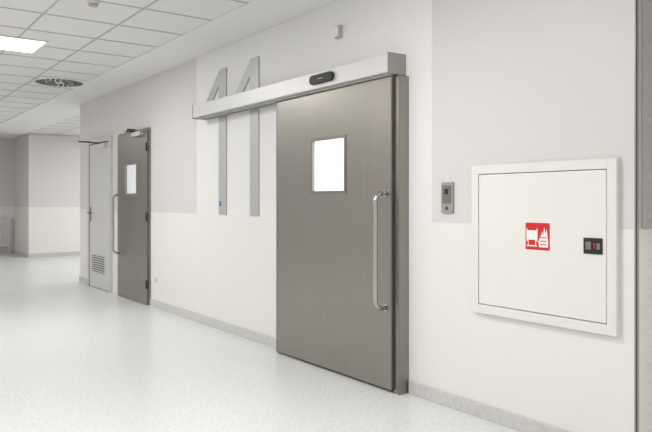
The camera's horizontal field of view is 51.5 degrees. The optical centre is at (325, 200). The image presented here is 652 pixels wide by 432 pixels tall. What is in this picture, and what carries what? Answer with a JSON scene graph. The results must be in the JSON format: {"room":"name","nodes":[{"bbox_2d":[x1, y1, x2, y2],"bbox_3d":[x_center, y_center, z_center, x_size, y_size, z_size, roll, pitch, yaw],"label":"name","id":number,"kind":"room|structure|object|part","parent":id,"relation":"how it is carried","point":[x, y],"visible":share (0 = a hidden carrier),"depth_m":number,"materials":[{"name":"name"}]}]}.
{"room":"hospital interior","nodes":[
{"label":"hospital interior","id":0,"kind":"room"},
{"bbox_2d":[0,138,13,249],"bbox_3d":[-9.466,-0.120,14.991,5.060,2.740,0.200,0,0,-36],"label":"wall","id":1,"kind":"structure","parent":0,"point":[6,145],"depth_m":16.19,"materials":[{"name":"paint"}]},
{"bbox_2d":[0,249,12,253],"bbox_3d":[-9.485,1.208,14.846,4.860,0.085,0.015,0,0,-36],"label":"baseboard","id":2,"kind":"structure","parent":1,"relation":"attached to","point":[1,251],"depth_m":16.15,"materials":[{"name":"plastic"}]},
{"bbox_2d":[14,134,26,252],"bbox_3d":[-7.025,-0.120,15.755,0.200,2.740,1.400,0,0,-36],"label":"wall","id":3,"kind":"structure","parent":0,"point":[20,143],"depth_m":15.65,"materials":[{"name":"paint"}]},
{"bbox_2d":[13,249,27,256],"bbox_3d":[-7.050,1.208,15.605,0.015,0.085,1.585,0,0,-36],"label":"baseboard","id":4,"kind":"structure","parent":3,"relation":"attached to","point":[14,251],"depth_m":15.58,"materials":[{"name":"plastic"}]},
{"bbox_2d":[27,134,79,253],"bbox_3d":[-4.348,-0.120,16.688,5.640,2.740,0.200,0,0,-36],"label":"wall","id":5,"kind":"structure","parent":0,"point":[53,161],"depth_m":15.27,"materials":[{"name":"paint"}]},
{"bbox_2d":[28,251,79,257],"bbox_3d":[-4.291,1.208,16.596,5.655,0.085,0.015,0,0,-36],"label":"baseboard","id":6,"kind":"structure","parent":5,"relation":"attached to","point":[55,253],"depth_m":15.26,"materials":[{"name":"plastic"}]},
{"bbox_2d":[0,0,337,138],"bbox_3d":[-1.317,-1.538,8.281,10.900,0.104,21.400,0,0,-36],"label":"ceiling","id":7,"kind":"structure","parent":0,"point":[113,45],"depth_m":6.27,"materials":[{"name":"tile"}]},
{"bbox_2d":[0,35,48,53],"bbox_3d":[-3.013,-1.490,6.390,0.600,0.012,0.600,0,0,-36],"label":"trim","id":8,"kind":"structure","parent":7,"relation":"attached to","point":[46,42],"depth_m":6.27,"materials":[{"name":"white metal"}]},
{"bbox_2d":[0,37,44,52],"bbox_3d":[-3.013,-1.488,6.390,0.560,0.004,0.560,0,0,-36],"label":"diffuser","id":9,"kind":"object","parent":8,"relation":"attached to","point":[6,43],"visible":1,"depth_m":6.42,"materials":[{"name":"white plastic"}]},
{"bbox_2d":[30,76,87,87],"bbox_3d":[-3.347,-1.489,8.488,0.580,0.014,0.580,0,0,-36],"label":"ceiling vent","id":10,"kind":"object","parent":7,"relation":"in","point":[42,80],"visible":1,"depth_m":8.46,"materials":[{"name":"metal"}]},
{"bbox_2d":[86,0,99,7],"bbox_3d":[-1.742,-1.476,5.062,0.100,0.040,0.100,0,0,-36],"label":"smoke detector","id":11,"kind":"object","parent":7,"relation":"attached to","point":[91,3],"visible":1,"depth_m":5.03,"materials":[{"name":"white plastic"}]},
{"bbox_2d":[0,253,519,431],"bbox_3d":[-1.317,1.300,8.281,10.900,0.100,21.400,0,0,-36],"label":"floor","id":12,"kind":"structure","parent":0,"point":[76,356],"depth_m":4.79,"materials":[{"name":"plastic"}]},
{"bbox_2d":[0,219,10,252],"bbox_3d":[-7.668,0.840,16.095,0.310,0.820,0.100,0,0,-36],"label":"radiator","id":13,"kind":"object","parent":12,"relation":"on","point":[5,224],"visible":1,"depth_m":16.07,"materials":[{"name":"white metal"}]},
{"bbox_2d":[80,0,651,431],"bbox_3d":[-1.110,-0.120,6.865,0.212,2.740,9.025,0,0,-36],"label":"wall","id":14,"kind":"structure","parent":0,"point":[492,82],"depth_m":4.14,"materials":[{"name":"paint"}]},
{"bbox_2d":[79,276,86,283],"bbox_3d":[-3.679,1.208,10.279,0.015,0.085,0.480,0,0,-36],"label":"baseboard","id":15,"kind":"structure","parent":14,"relation":"attached to","point":[81,279],"depth_m":10.31,"materials":[{"name":"plastic"}]},
{"bbox_2d":[78,141,106,274],"bbox_3d":[-3.344,0.081,9.554,0.264,1.899,0.770,0,0,-36],"label":"door hardware","id":16,"kind":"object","parent":14,"relation":"in","point":[99,145],"depth_m":9.46,"materials":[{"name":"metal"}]},
{"bbox_3d":[-3.376,-0.833,9.575,0.236,0.073,0.512,0,0,-36],"label":"closer arm","id":17,"kind":"part","parent":16,"relation":"part of"},
{"bbox_2d":[92,256,103,272],"bbox_3d":[-3.250,0.900,9.640,0.007,0.209,0.580,0,0,-36],"label":"louvres","id":18,"kind":"object","parent":16,"relation":"attached to","point":[92,256],"visible":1,"depth_m":9.61,"materials":[{"name":"grey metal"}]},
{"bbox_3d":[-3.249,0.900,9.640,0.010,0.260,0.620,0,0,-36],"label":"louvre frame","id":19,"kind":"part","parent":16,"relation":"part of","materials":[{"name":"metal"}]},
{"bbox_2d":[90,141,108,290],"bbox_3d":[-3.224,0.205,9.634,0.025,2.070,0.920,0,0,-36],"label":"leaf","id":20,"kind":"object","parent":14,"relation":"attached to","point":[99,158],"visible":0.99,"depth_m":9.61,"materials":[{"name":"grey paint"}]},
{"bbox_2d":[87,136,112,292],"bbox_3d":[-3.228,0.180,9.631,0.035,2.140,1.040,0,0,-36],"label":"frame","id":21,"kind":"object","parent":14,"relation":"attached to","point":[110,138],"visible":0.86,"depth_m":9.22,"materials":[{"name":"metal"}]},
{"bbox_2d":[89,140,108,285],"bbox_3d":[-3.235,0.210,9.626,0.004,2.080,0.920,0,0,-36],"label":"seal","id":22,"kind":"object","parent":21,"relation":"attached to","point":[108,140],"depth_m":9.99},
{"bbox_2d":[112,129,143,253],"bbox_3d":[-2.493,-0.103,8.506,0.130,1.594,0.894,0,0,-36],"label":"fittings","id":23,"kind":"object","parent":14,"relation":"in","point":[131,169],"depth_m":8.56,"materials":[{"name":"metal"}]},
{"bbox_3d":[-2.748,0.300,8.843,0.104,0.787,0.028,0,0,-36],"label":"pull handle","id":24,"kind":"part","parent":23,"relation":"part of","materials":[{"name":"metal"}]},
{"bbox_3d":[-2.365,-0.877,8.318,0.120,0.045,0.320,0,0,-36],"label":"closer arm","id":25,"kind":"part","parent":23,"relation":"part of"},
{"bbox_2d":[118,130,147,304],"bbox_3d":[-2.436,0.195,8.525,0.035,2.090,1.060,0,0,-36],"label":"leaf","id":26,"kind":"object","parent":14,"relation":"attached to","point":[132,225],"visible":0.89,"depth_m":8.49,"materials":[{"name":"metal"}]},
{"bbox_2d":[118,127,150,305],"bbox_3d":[-2.427,0.185,8.526,0.020,2.130,1.120,0,0,-36],"label":"frame","id":27,"kind":"object","parent":14,"relation":"attached to","point":[148,128],"visible":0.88,"depth_m":8.07,"materials":[{"name":"metal"}]},
{"bbox_2d":[150,299,275,347],"bbox_3d":[-1.229,1.208,6.856,0.015,0.085,2.980,0,0,-36],"label":"baseboard","id":28,"kind":"structure","parent":14,"relation":"attached to","point":[267,340],"depth_m":6.59,"materials":[{"name":"plastic"}]},
{"bbox_2d":[276,102,276,350],"bbox_3d":[-0.384,0.165,5.559,0.052,2.130,0.008,0,0,-36],"label":"trim","id":29,"kind":"structure","parent":14,"relation":"attached to","point":[276,102],"depth_m":5.54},
{"bbox_2d":[192,52,405,119],"bbox_3d":[-0.417,-0.885,5.580,0.181,0.143,2.980,0,0,-36],"label":"operator","id":30,"kind":"object","parent":14,"relation":"attached to","point":[389,63],"visible":0.98,"depth_m":5.11,"materials":[{"name":"metal"}]},
{"bbox_2d":[277,76,389,389],"bbox_3d":[0.029,0.165,4.984,0.050,2.130,1.410,0,0,-36],"label":"leaf","id":31,"kind":"object","parent":14,"relation":"attached to","point":[328,317],"visible":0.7,"depth_m":4.87,"materials":[{"name":"metal"}]},
{"bbox_2d":[310,134,387,310],"bbox_3d":[0.123,0.120,4.764,0.106,1.189,0.897,0,0,-32],"label":"fittings","id":32,"kind":"object","parent":31,"relation":"attached to","point":[330,155],"depth_m":4.92,"materials":[{"name":"metal"}]},
{"bbox_3d":[0.351,0.325,4.402,0.105,0.779,0.030,0,0,-36],"label":"pull handle","id":33,"kind":"part","parent":32,"relation":"part of","materials":[{"name":"metal"}]},
{"bbox_2d":[334,25,341,38],"bbox_3d":[0.087,-1.250,4.997,0.040,0.090,0.065,0,0,-36],"label":"sensor box","id":34,"kind":"object","parent":14,"relation":"attached to","point":[337,29],"visible":1,"depth_m":4.98,"materials":[{"name":"grey plastic"}]},
{"bbox_2d":[390,74,397,390],"bbox_3d":[0.443,0.165,4.405,0.056,2.130,0.012,0,0,-36],"label":"trim","id":35,"kind":"structure","parent":14,"relation":"attached to","point":[392,76],"depth_m":4.39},
{"bbox_2d":[394,75,408,394],"bbox_3d":[0.489,0.220,4.395,0.088,2.060,0.053,0,0,-36],"label":"door frame","id":36,"kind":"structure","parent":14,"relation":"attached to","point":[401,83],"depth_m":4.38,"materials":[{"name":"metal"}]},
{"bbox_2d":[441,182,453,212],"bbox_3d":[0.737,-0.020,4.107,0.020,0.186,0.096,0,0,-36],"label":"switch","id":37,"kind":"object","parent":14,"relation":"attached to","point":[447,188],"visible":1,"depth_m":4.09,"materials":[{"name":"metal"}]},
{"bbox_2d":[409,381,570,431],"bbox_3d":[0.988,1.208,3.761,0.015,0.085,1.535,0,0,-36],"label":"baseboard","id":38,"kind":"structure","parent":14,"relation":"attached to","point":[520,423],"depth_m":3.88,"materials":[{"name":"plastic"}]},
{"bbox_2d":[472,158,619,336],"bbox_3d":[1.116,0.218,3.562,0.037,0.845,0.903,0,0,-36],"label":"cabinet","id":39,"kind":"object","parent":14,"relation":"attached to","point":[546,235],"visible":1,"depth_m":3.49,"materials":[{"name":"white metal"}]},
{"bbox_3d":[1.111,0.186,3.552,0.002,0.142,0.151,0,0,-36],"label":"sign plate","id":40,"kind":"part","parent":39,"relation":"part of","materials":[{"name":"red plastic"}]},
{"bbox_2d":[634,0,651,431],"bbox_3d":[1.491,-0.163,3.172,0.123,2.655,0.022,0,0,-36],"label":"guard","id":41,"kind":"object","parent":14,"relation":"attached to","point":[646,5],"visible":1,"depth_m":3.15,"materials":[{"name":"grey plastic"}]}
]}

